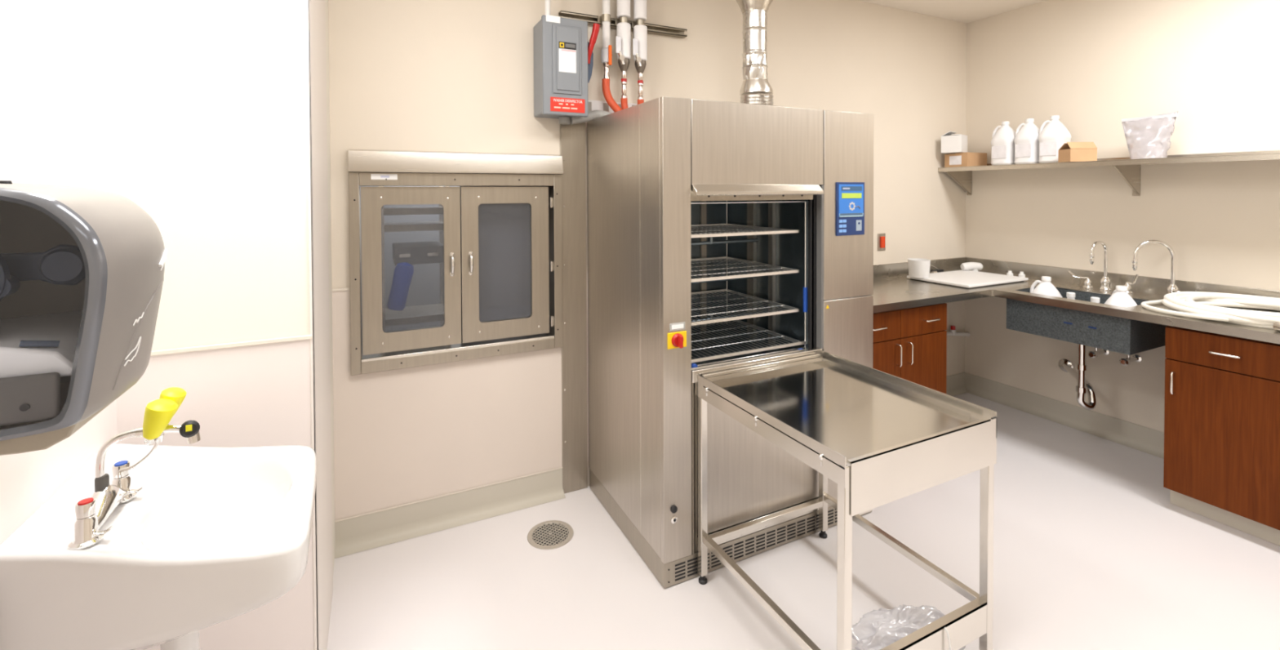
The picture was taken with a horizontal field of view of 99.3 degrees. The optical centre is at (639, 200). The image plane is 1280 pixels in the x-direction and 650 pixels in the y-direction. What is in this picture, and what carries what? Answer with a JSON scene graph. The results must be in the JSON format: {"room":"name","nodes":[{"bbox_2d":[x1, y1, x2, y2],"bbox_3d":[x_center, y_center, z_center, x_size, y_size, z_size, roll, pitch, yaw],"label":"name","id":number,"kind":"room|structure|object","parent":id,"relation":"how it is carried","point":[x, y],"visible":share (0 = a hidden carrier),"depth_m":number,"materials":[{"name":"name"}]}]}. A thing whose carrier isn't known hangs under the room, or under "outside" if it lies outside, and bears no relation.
{"room":"sterile processing room","nodes":[
{"label":"sterile processing room","id":0,"kind":"room"},
{"bbox_2d":[0,0,111,192],"bbox_3d":[-0.503,0.130,-0.350,0.100,2.655,3.611,-1,1,-26],"label":"wall","id":1,"kind":"structure","parent":0,"point":[55,129],"depth_m":1.06,"materials":[{"name":"white paint"}]},
{"bbox_2d":[0,399,117,544],"bbox_3d":[-0.915,0.913,0.626,0.004,1.061,1.507,-1,1,-26],"label":"trim","id":2,"kind":"structure","parent":1,"relation":"attached to","point":[28,480],"depth_m":1.01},
{"bbox_2d":[0,180,167,455],"bbox_3d":[-0.851,0.140,0.772,0.261,0.364,0.288,-1,1,-26],"label":"dispenser","id":3,"kind":"object","parent":1,"relation":"attached to","point":[82,269],"visible":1,"depth_m":0.72,"materials":[{"name":"grey plastic"}]},
{"bbox_2d":[0,310,82,377],"bbox_3d":[-0.871,0.202,0.766,0.199,0.047,0.242,-1,1,-26],"label":"tray","id":4,"kind":"object","parent":3,"relation":"on","point":[33,343],"depth_m":0.71,"materials":[{"name":"white plastic"}]},
{"bbox_2d":[106,0,335,569],"bbox_3d":[-1.312,0.098,1.758,0.506,2.655,0.889,-1,1,-26],"label":"wall","id":5,"kind":"structure","parent":0,"point":[208,109],"depth_m":1.38,"materials":[{"name":"white paint"}]},
{"bbox_2d":[0,443,316,649],"bbox_3d":[-0.880,0.995,1.068,0.452,0.879,0.616,-1,1,-26],"label":"basin","id":6,"kind":"object","parent":5,"relation":"attached to","point":[212,535],"visible":0.98,"depth_m":0.88,"materials":[{"name":"white ceramic"}]},
{"bbox_2d":[67,386,200,549],"bbox_3d":[-0.888,0.454,0.980,0.158,0.208,0.182,-1,1,-26],"label":"faucet","id":7,"kind":"object","parent":6,"relation":"on","point":[91,513],"visible":1,"depth_m":0.96,"materials":[{"name":"silver metal"}]},
{"bbox_2d":[186,431,200,444],"bbox_3d":[-0.832,0.437,1.013,0.021,0.024,0.019,-1,1,-26],"label":"outlet","id":8,"kind":"object","parent":7,"relation":"attached to","point":[195,437],"depth_m":1.01,"materials":[{"name":"silver metal"}]},
{"bbox_2d":[116,339,314,649],"bbox_3d":[-1.066,0.901,1.394,0.410,1.061,0.004,-1,1,-26],"label":"wall panel","id":9,"kind":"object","parent":5,"relation":"attached to","point":[258,395],"depth_m":1.41,"materials":[{"name":"beige paint"}]},
{"bbox_2d":[150,334,311,355],"bbox_3d":[-1.068,0.370,1.380,0.406,0.012,0.006,-1,1,-26],"label":"trim","id":10,"kind":"structure","parent":5,"relation":"attached to","point":[194,348],"depth_m":1.39,"materials":[{"name":"beige"}]},
{"bbox_2d":[305,0,333,649],"bbox_3d":[-1.010,0.098,1.715,0.011,2.655,0.556,-1,1,-26],"label":"trim","id":11,"kind":"structure","parent":5,"relation":"attached to","point":[315,12],"depth_m":1.61,"materials":[{"name":"white"}]},
{"bbox_2d":[359,186,458,353],"bbox_3d":[-1.009,0.331,2.891,1.010,1.390,0.870,-1,1,-26],"label":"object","id":12,"kind":"structure","parent":0,"point":[424,289],"depth_m":3.20,"materials":[{"name":"grey"}]},
{"bbox_2d":[378,186,449,331],"bbox_3d":[-1.092,0.391,2.631,0.298,1.200,0.303,-1,1,-26],"label":"rack","id":13,"kind":"object","parent":12,"relation":"on","point":[415,252],"visible":0.52,"depth_m":2.52,"materials":[{"name":"silver metal"}]},
{"bbox_2d":[386,262,413,310],"bbox_3d":[-1.071,0.384,2.432,0.112,0.214,0.066,-1,1,-26],"label":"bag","id":14,"kind":"object","parent":13,"relation":"hanging from","point":[403,272],"visible":1,"depth_m":2.41,"materials":[{"name":"blue plastic"}]},
{"bbox_2d":[383,221,443,231],"bbox_3d":[-1.093,0.123,2.625,0.290,0.030,0.288,-1,1,-26],"label":"shelf","id":15,"kind":"object","parent":13,"relation":"attached to","point":[436,225],"depth_m":2.51,"materials":[{"name":"silver metal"}]},
{"bbox_2d":[383,207,443,215],"bbox_3d":[-1.093,0.048,2.624,0.290,0.030,0.288,-1,1,-26],"label":"shelf","id":16,"kind":"object","parent":13,"relation":"attached to","point":[390,211],"depth_m":2.50,"materials":[{"name":"silver metal"}]},
{"bbox_2d":[385,303,444,326],"bbox_3d":[-1.091,0.548,2.632,0.290,0.030,0.288,-1,1,-26],"label":"shelf","id":17,"kind":"object","parent":13,"relation":"attached to","point":[434,312],"depth_m":2.55,"materials":[{"name":"silver metal"}]},
{"bbox_2d":[328,0,966,485],"bbox_3d":[0.586,0.069,3.130,4.111,2.655,0.100,-1,1,-26],"label":"wall","id":18,"kind":"structure","parent":0,"point":[405,75],"depth_m":2.87,"materials":[{"name":"beige paint"}]},
{"bbox_2d":[332,287,349,291],"bbox_3d":[-1.205,0.358,2.192,0.063,0.010,0.004,-1,1,-26],"label":"trim","id":19,"kind":"structure","parent":18,"relation":"attached to","point":[346,288],"depth_m":2.19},
{"bbox_2d":[334,466,565,558],"bbox_3d":[-0.792,1.350,2.389,0.957,0.125,0.050,-1,1,-26],"label":"baseboard","id":20,"kind":"structure","parent":18,"relation":"attached to","point":[374,530],"depth_m":2.37,"materials":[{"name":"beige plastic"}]},
{"bbox_2d":[347,149,563,375],"bbox_3d":[-0.786,0.244,2.420,0.892,0.913,0.130,-1,1,-26],"label":"pass-through cabinet","id":21,"kind":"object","parent":18,"relation":"in","point":[543,329],"depth_m":2.38,"materials":[{"name":"silver metal"}]},
{"bbox_2d":[380,175,389,177],"bbox_3d":[-1.047,-0.098,2.234,0.032,0.008,0.001,-1,1,-26],"label":"print","id":22,"kind":"object","parent":21,"relation":"attached to","point":[381,176],"depth_m":2.23,"materials":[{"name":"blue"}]},
{"bbox_2d":[458,186,546,341],"bbox_3d":[-0.637,0.239,2.618,0.440,0.900,0.015,-1,1,-26],"label":"panel","id":23,"kind":"object","parent":21,"relation":"attached to","point":[504,228],"visible":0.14,"depth_m":2.60,"materials":[{"name":"grey"}]},
{"bbox_2d":[332,271,588,519],"bbox_3d":[-0.268,0.814,2.663,2.151,0.935,0.004,-1,1,-26],"label":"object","id":24,"kind":"structure","parent":18,"relation":"attached to","point":[402,436],"depth_m":2.37,"materials":[{"name":"beige paint"}]},
{"bbox_2d":[533,0,612,124],"bbox_3d":[-0.286,-0.797,2.529,0.386,0.897,0.186,-1,1,-26],"label":"electrical disconnect box","id":25,"kind":"object","parent":18,"relation":"attached to","point":[563,55],"visible":0.91,"depth_m":2.42,"materials":[{"name":"grey metal"}]},
{"bbox_2d":[554,102,577,109],"bbox_3d":[-0.330,-0.420,2.423,0.108,0.023,0.001,-1,1,-26],"label":"print","id":26,"kind":"object","parent":25,"relation":"attached to","point":[557,105],"depth_m":2.42,"materials":[{"name":"beige"}]},
{"bbox_2d":[560,122,587,493],"bbox_3d":[-0.319,0.514,2.628,0.126,1.785,0.015,-1,1,-26],"label":"filler panel","id":27,"kind":"object","parent":18,"relation":"attached to","point":[572,136],"visible":0.94,"depth_m":2.62,"materials":[{"name":"silver metal"}]},
{"bbox_2d":[587,99,637,112],"bbox_3d":[-0.145,-0.449,2.696,0.355,0.080,0.019,-1,1,-26],"label":"wall plate","id":28,"kind":"object","parent":18,"relation":"attached to","point":[593,104],"visible":0.11,"depth_m":2.67,"materials":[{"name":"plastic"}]},
{"bbox_2d":[558,10,687,38],"bbox_3d":[-0.070,-0.876,2.719,0.690,0.038,0.035,-1,1,-26],"label":"rail","id":29,"kind":"object","parent":18,"relation":"attached to","point":[651,28],"visible":0.56,"depth_m":2.75,"materials":[{"name":"grey metal"}]},
{"bbox_2d":[877,233,885,250],"bbox_3d":[1.584,0.272,3.559,0.070,0.112,0.016,-1,1,-26],"label":"wall switch","id":30,"kind":"object","parent":18,"relation":"attached to","point":[881,237],"visible":1,"depth_m":3.55,"materials":[{"name":"red plastic"}]},
{"bbox_2d":[946,372,966,395],"bbox_3d":[1.916,1.318,3.718,1.030,0.125,0.050,-1,1,-26],"label":"baseboard","id":31,"kind":"structure","parent":18,"relation":"attached to","point":[955,384],"depth_m":3.90,"materials":[{"name":"beige plastic"}]},
{"bbox_2d":[946,325,969,336],"bbox_3d":[1.920,0.938,3.709,1.017,0.093,0.036,-1,1,-26],"label":"pipe","id":32,"kind":"object","parent":18,"relation":"attached to","point":[953,331],"visible":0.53,"depth_m":3.85,"materials":[{"name":"white metal"}]},
{"bbox_2d":[326,392,1279,649],"bbox_3d":[1.113,1.471,1.516,4.617,0.100,5.700,-1,1,-26],"label":"floor","id":33,"kind":"structure","parent":0,"point":[1092,551],"depth_m":2.05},
{"bbox_2d":[527,520,573,549],"bbox_3d":[-0.379,1.411,2.303,0.194,0.005,0.194,-1,1,-26],"label":"floor drain","id":34,"kind":"object","parent":33,"relation":"on","point":[550,534],"visible":1,"depth_m":2.30,"materials":[{"name":"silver metal"}]},
{"bbox_2d":[586,96,873,588],"bbox_3d":[0.404,0.509,2.527,1.071,1.787,0.805,-1,1,-26],"label":"washer disinfector","id":35,"kind":"object","parent":33,"relation":"on","point":[647,162],"visible":0.87,"depth_m":2.22,"materials":[{"name":"silver metal"}]},
{"bbox_2d":[667,330,686,349],"bbox_3d":[0.143,0.509,1.972,0.079,0.059,0.038,-1,1,-26],"label":"switch","id":36,"kind":"object","parent":35,"relation":"attached to","point":[677,340],"depth_m":1.97,"materials":[{"name":"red plastic"}]},
{"bbox_2d":[690,200,807,368],"bbox_3d":[0.336,0.332,2.454,0.622,0.663,0.568,-1,1,-26],"label":"rack","id":37,"kind":"object","parent":35,"relation":"in","point":[745,229],"visible":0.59,"depth_m":2.36,"materials":[{"name":"silver metal"}]},
{"bbox_2d":[690,223,799,237],"bbox_3d":[0.312,0.131,2.450,0.567,0.012,0.540,-1,1,-26],"label":"shelf","id":38,"kind":"object","parent":37,"relation":"attached to","point":[745,229],"depth_m":2.38,"materials":[{"name":"silver metal"}]},
{"bbox_2d":[691,288,799,325],"bbox_3d":[0.313,0.470,2.456,0.567,0.012,0.540,-1,1,-26],"label":"shelf","id":39,"kind":"object","parent":37,"relation":"attached to","point":[791,309],"depth_m":2.39,"materials":[{"name":"silver metal"}]},
{"bbox_2d":[691,256,799,282],"bbox_3d":[0.312,0.302,2.453,0.567,0.012,0.540,-1,1,-26],"label":"shelf","id":40,"kind":"object","parent":37,"relation":"attached to","point":[786,270],"depth_m":2.38,"materials":[{"name":"silver metal"}]},
{"bbox_2d":[691,319,807,362],"bbox_3d":[0.338,0.609,2.463,0.615,0.014,0.552,-1,1,-26],"label":"shelf","id":41,"kind":"object","parent":37,"relation":"attached to","point":[796,342],"depth_m":2.33,"materials":[{"name":"silver metal"}]},
{"bbox_2d":[736,0,773,105],"bbox_3d":[0.566,-0.805,2.662,0.230,0.893,0.230,-1,1,-26],"label":"duct","id":42,"kind":"object","parent":35,"relation":"on","point":[756,89],"visible":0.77,"depth_m":2.61,"materials":[{"name":"metal"}]},
{"bbox_2d":[695,351,996,649],"bbox_3d":[0.686,1.029,1.863,0.728,0.774,0.715,-1,1,-26],"label":"table","id":43,"kind":"object","parent":33,"relation":"on","point":[883,437],"visible":1,"depth_m":1.66,"materials":[{"name":"silver metal"}]},
{"bbox_2d":[705,356,977,464],"bbox_3d":[0.640,0.670,1.841,0.582,0.019,0.698,-1,1,-26],"label":"tray","id":44,"kind":"object","parent":43,"relation":"on","point":[865,419],"depth_m":1.76,"materials":[{"name":"silver metal"}]},
{"bbox_2d":[872,309,902,377],"bbox_3d":[1.083,0.977,2.994,0.362,0.837,0.583,-1,1,-26],"label":"base cabinet","id":45,"kind":"object","parent":33,"relation":"on","point":[886,346],"visible":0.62,"depth_m":2.79,"materials":[{"name":"brown wood"}]},
{"bbox_2d":[852,604,965,649],"bbox_3d":[0.826,1.323,1.692,0.353,0.186,0.230,0,1,12],"label":"plastic bag","id":46,"kind":"object","parent":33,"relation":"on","point":[877,629],"visible":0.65,"depth_m":1.67,"materials":[{"name":"white"}]},
{"bbox_2d":[898,302,946,393],"bbox_3d":[1.413,0.973,3.156,0.373,0.837,0.583,-1,1,-26],"label":"base cabinet","id":47,"kind":"object","parent":33,"relation":"on","point":[923,335],"visible":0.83,"depth_m":2.92,"materials":[{"name":"brown wood"}]},
{"bbox_2d":[1163,324,1279,546],"bbox_3d":[2.739,0.980,2.428,0.660,0.837,0.398,-1,1,-26],"label":"base cabinet","id":48,"kind":"object","parent":33,"relation":"on","point":[1222,402],"visible":1,"depth_m":2.30,"materials":[{"name":"brown wood"}]},
{"bbox_2d":[857,0,1047,23],"bbox_3d":[1.345,-1.276,0.976,4.617,0.100,4.600,-1,1,-26],"label":"ceiling","id":49,"kind":"structure","parent":0,"point":[966,11],"depth_m":3.57,"materials":[{"name":"beige paint"}]},
{"bbox_2d":[597,0,622,111],"bbox_3d":[-0.122,-0.798,2.614,0.170,0.900,0.085,0,1,5],"label":"pipe","id":50,"kind":"object","parent":49,"relation":"hanging from","point":[606,51],"visible":0.8,"depth_m":2.60,"materials":[{"name":"white"}]},
{"bbox_2d":[614,0,631,109],"bbox_3d":[-0.088,-0.801,2.643,0.092,0.894,0.085,-1,1,-26],"label":"pipe","id":51,"kind":"object","parent":49,"relation":"hanging from","point":[623,40],"visible":0.87,"depth_m":2.63,"materials":[{"name":"white plastic"}]},
{"bbox_2d":[631,0,647,104],"bbox_3d":[-0.008,-0.802,2.683,0.092,0.894,0.085,-1,1,-26],"label":"pipe","id":52,"kind":"object","parent":49,"relation":"hanging from","point":[640,30],"visible":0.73,"depth_m":2.67,"materials":[{"name":"white plastic"}]},
{"bbox_2d":[964,0,1279,432],"bbox_3d":[3.378,0.077,1.995,0.100,2.655,4.400,-1,1,-26],"label":"wall","id":53,"kind":"structure","parent":0,"point":[1095,65],"depth_m":3.12,"materials":[{"name":"beige paint"}]},
{"bbox_2d":[964,372,1164,458],"bbox_3d":[2.644,1.322,3.348,0.050,0.125,1.343,-1,1,-26],"label":"baseboard","id":54,"kind":"structure","parent":53,"relation":"attached to","point":[1145,439],"depth_m":3.35,"materials":[{"name":"beige plastic"}]},
{"bbox_2d":[873,257,1279,297],"bbox_3d":[2.007,0.479,2.581,1.852,0.091,2.150,-1,1,-26],"label":"backsplash","id":55,"kind":"structure","parent":53,"relation":"attached to","point":[1144,284],"depth_m":3.34,"materials":[{"name":"silver metal"}]},
{"bbox_2d":[1087,347,1109,358],"bbox_3d":[2.668,0.799,3.166,0.156,0.222,0.044,-1,1,-26],"label":"valve","id":56,"kind":"object","parent":53,"relation":"attached to","point":[1092,354],"visible":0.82,"depth_m":3.15,"materials":[{"name":"silver metal"}]},
{"bbox_2d":[937,150,1279,195],"bbox_3d":[2.697,-0.133,2.910,0.310,0.220,2.148,-1,1,-26],"label":"wall shelf","id":57,"kind":"object","parent":53,"relation":"attached to","point":[1129,169],"visible":0.97,"depth_m":2.98,"materials":[{"name":"silver metal"}]},
{"bbox_2d":[944,151,986,167],"bbox_3d":[2.250,-0.278,3.759,0.216,0.096,0.160,-1,1,-26],"label":"carton","id":58,"kind":"object","parent":57,"relation":"on","point":[957,159],"visible":0.82,"depth_m":3.70,"materials":[{"name":"brown cardboard"}]},
{"bbox_2d":[941,131,967,153],"bbox_3d":[2.156,-0.400,3.733,0.130,0.145,0.125,-1,1,-43],"label":"box","id":59,"kind":"object","parent":58,"relation":"on","point":[957,143],"visible":0.92,"depth_m":3.69,"materials":[{"name":"white cardboard"}]},
{"bbox_2d":[991,121,1015,164],"bbox_3d":[2.378,-0.371,3.544,0.140,0.285,0.144,-1,1,-26],"label":"plastic jug","id":60,"kind":"object","parent":57,"relation":"on","point":[1002,144],"visible":0.91,"depth_m":3.50,"materials":[{"name":"white plastic"}]},
{"bbox_2d":[1013,118,1039,164],"bbox_3d":[2.442,-0.369,3.414,0.140,0.285,0.144,-1,1,-26],"label":"plastic jug","id":61,"kind":"object","parent":57,"relation":"on","point":[1026,141],"visible":0.86,"depth_m":3.37,"materials":[{"name":"white plastic"}]},
{"bbox_2d":[1038,115,1071,163],"bbox_3d":[2.497,-0.367,3.279,0.140,0.285,0.144,-1,1,-26],"label":"plastic jug","id":62,"kind":"object","parent":57,"relation":"on","point":[1051,137],"visible":0.91,"depth_m":3.24,"materials":[{"name":"white plastic"}]},
{"bbox_2d":[1057,142,1097,162],"bbox_3d":[2.500,-0.277,3.108,0.145,0.112,0.097,0,1,2],"label":"carton","id":63,"kind":"object","parent":57,"relation":"on","point":[1068,151],"visible":0.83,"depth_m":3.06,"materials":[{"name":"brown cardboard"}]},
{"bbox_2d":[1121,111,1178,159],"bbox_3d":[2.709,-0.338,2.894,0.122,0.241,0.236,-1,1,-26],"label":"bag","id":64,"kind":"object","parent":57,"relation":"on","point":[1146,137],"visible":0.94,"depth_m":2.86,"materials":[{"name":"clear plastic"}]},
{"bbox_2d":[1119,354,1142,365],"bbox_3d":[2.734,0.801,3.032,0.156,0.222,0.044,-1,1,-26],"label":"valve","id":65,"kind":"object","parent":53,"relation":"attached to","point":[1125,362],"visible":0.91,"depth_m":3.02,"materials":[{"name":"silver metal"}]},
{"bbox_3d":[2.915,0.986,2.069,0.660,0.837,0.398,-1,1,-26],"label":"base cabinet","id":66,"kind":"object","parent":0,"visible":0},
{"bbox_2d":[871,257,1279,343],"bbox_3d":[2.007,0.497,2.581,1.852,0.127,2.150,-1,1,-26],"label":"countertop","id":67,"kind":"structure","parent":66,"relation":"on","point":[892,288],"depth_m":2.84,"materials":[{"name":"silver metal"}]},
{"bbox_2d":[929,265,943,273],"bbox_3d":[2.001,0.469,3.688,0.168,0.063,0.047,-1,1,-26],"label":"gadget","id":68,"kind":"object","parent":67,"relation":"on","point":[937,270],"visible":0.44,"depth_m":3.70,"materials":[{"name":"silver metal"}]},
{"bbox_2d":[906,270,1028,288],"bbox_3d":[2.075,0.494,3.455,0.590,0.021,0.410,-1,1,-26],"label":"board","id":69,"kind":"object","parent":67,"relation":"on","point":[962,278],"visible":0.92,"depth_m":3.38,"materials":[{"name":"white plastic"}]},
{"bbox_2d":[907,257,930,278],"bbox_3d":[1.773,0.429,3.457,0.131,0.109,0.131,-1,1,-26],"label":"cup","id":70,"kind":"object","parent":69,"relation":"on","point":[917,267],"visible":1,"depth_m":3.41,"materials":[{"name":"white plastic"}]},
{"bbox_2d":[960,262,982,271],"bbox_3d":[2.274,0.460,3.730,0.136,0.076,0.054,0,1,-2],"label":"scoop","id":71,"kind":"object","parent":67,"relation":"on","point":[975,266],"visible":0.98,"depth_m":3.71,"materials":[{"name":"white plastic"}]},
{"bbox_2d":[1067,271,1093,288],"bbox_3d":[2.593,0.463,3.201,0.048,0.090,0.115,-1,1,-37],"label":"valve","id":72,"kind":"object","parent":67,"relation":"on","point":[1087,282],"visible":1,"depth_m":3.17,"materials":[{"name":"silver metal"}]},
{"bbox_2d":[1006,287,1166,355],"bbox_3d":[2.392,0.626,2.943,0.378,0.218,0.568,-1,1,-26],"label":"sink","id":73,"kind":"object","parent":67,"relation":"in","point":[1111,333],"visible":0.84,"depth_m":2.80,"materials":[{"name":"grey stone"}]},
{"bbox_2d":[1030,275,1062,297],"bbox_3d":[2.278,0.570,3.055,0.140,0.285,0.144,-1,1,-26],"label":"plastic jug","id":74,"kind":"object","parent":73,"relation":"in","point":[1045,286],"visible":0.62,"depth_m":3.03,"materials":[{"name":"white plastic"}]},
{"bbox_2d":[1066,292,1075,299],"bbox_3d":[2.332,0.606,2.945,0.068,0.216,0.068,-1,1,-26],"label":"plastic bottle","id":75,"kind":"object","parent":73,"relation":"in","point":[1069,295],"visible":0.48,"depth_m":2.93,"materials":[{"name":"white plastic"}]},
{"bbox_2d":[1057,343,1096,409],"bbox_3d":[2.540,0.933,3.159,0.103,0.402,0.544,0,1,30],"label":"drain pipe","id":76,"kind":"object","parent":73,"relation":"attached to","point":[1066,365],"visible":0.93,"depth_m":2.96,"materials":[{"name":"silver metal"}]},
{"bbox_2d":[1090,296,1099,302],"bbox_3d":[2.381,0.614,2.846,0.068,0.216,0.068,-1,1,-26],"label":"plastic bottle","id":77,"kind":"object","parent":73,"relation":"in","point":[1096,300],"visible":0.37,"depth_m":2.83,"materials":[{"name":"white plastic"}]},
{"bbox_2d":[1104,285,1137,306],"bbox_3d":[2.430,0.574,2.748,0.140,0.285,0.144,0,1,25],"label":"plastic jug","id":78,"kind":"object","parent":73,"relation":"in","point":[1119,297],"visible":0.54,"depth_m":2.72,"materials":[{"name":"white plastic"}]},
{"bbox_2d":[1088,240,1111,290],"bbox_3d":[2.609,0.368,3.077,0.146,0.283,0.057,-1,1,-26],"label":"tap","id":79,"kind":"object","parent":67,"relation":"on","point":[1105,282],"visible":1,"depth_m":3.08,"materials":[{"name":"silver metal"}]},
{"bbox_2d":[1124,274,1138,293],"bbox_3d":[2.698,0.454,2.989,0.048,0.113,0.085,0,1,-9],"label":"valve","id":80,"kind":"object","parent":67,"relation":"on","point":[1127,283],"visible":0.89,"depth_m":2.99,"materials":[{"name":"silver metal"}]},
{"bbox_2d":[1132,239,1180,293],"bbox_3d":[2.720,0.359,2.851,0.234,0.308,0.077,0,1,26],"label":"tap","id":81,"kind":"object","parent":67,"relation":"on","point":[1172,287],"visible":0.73,"depth_m":2.84,"materials":[{"name":"silver metal"}]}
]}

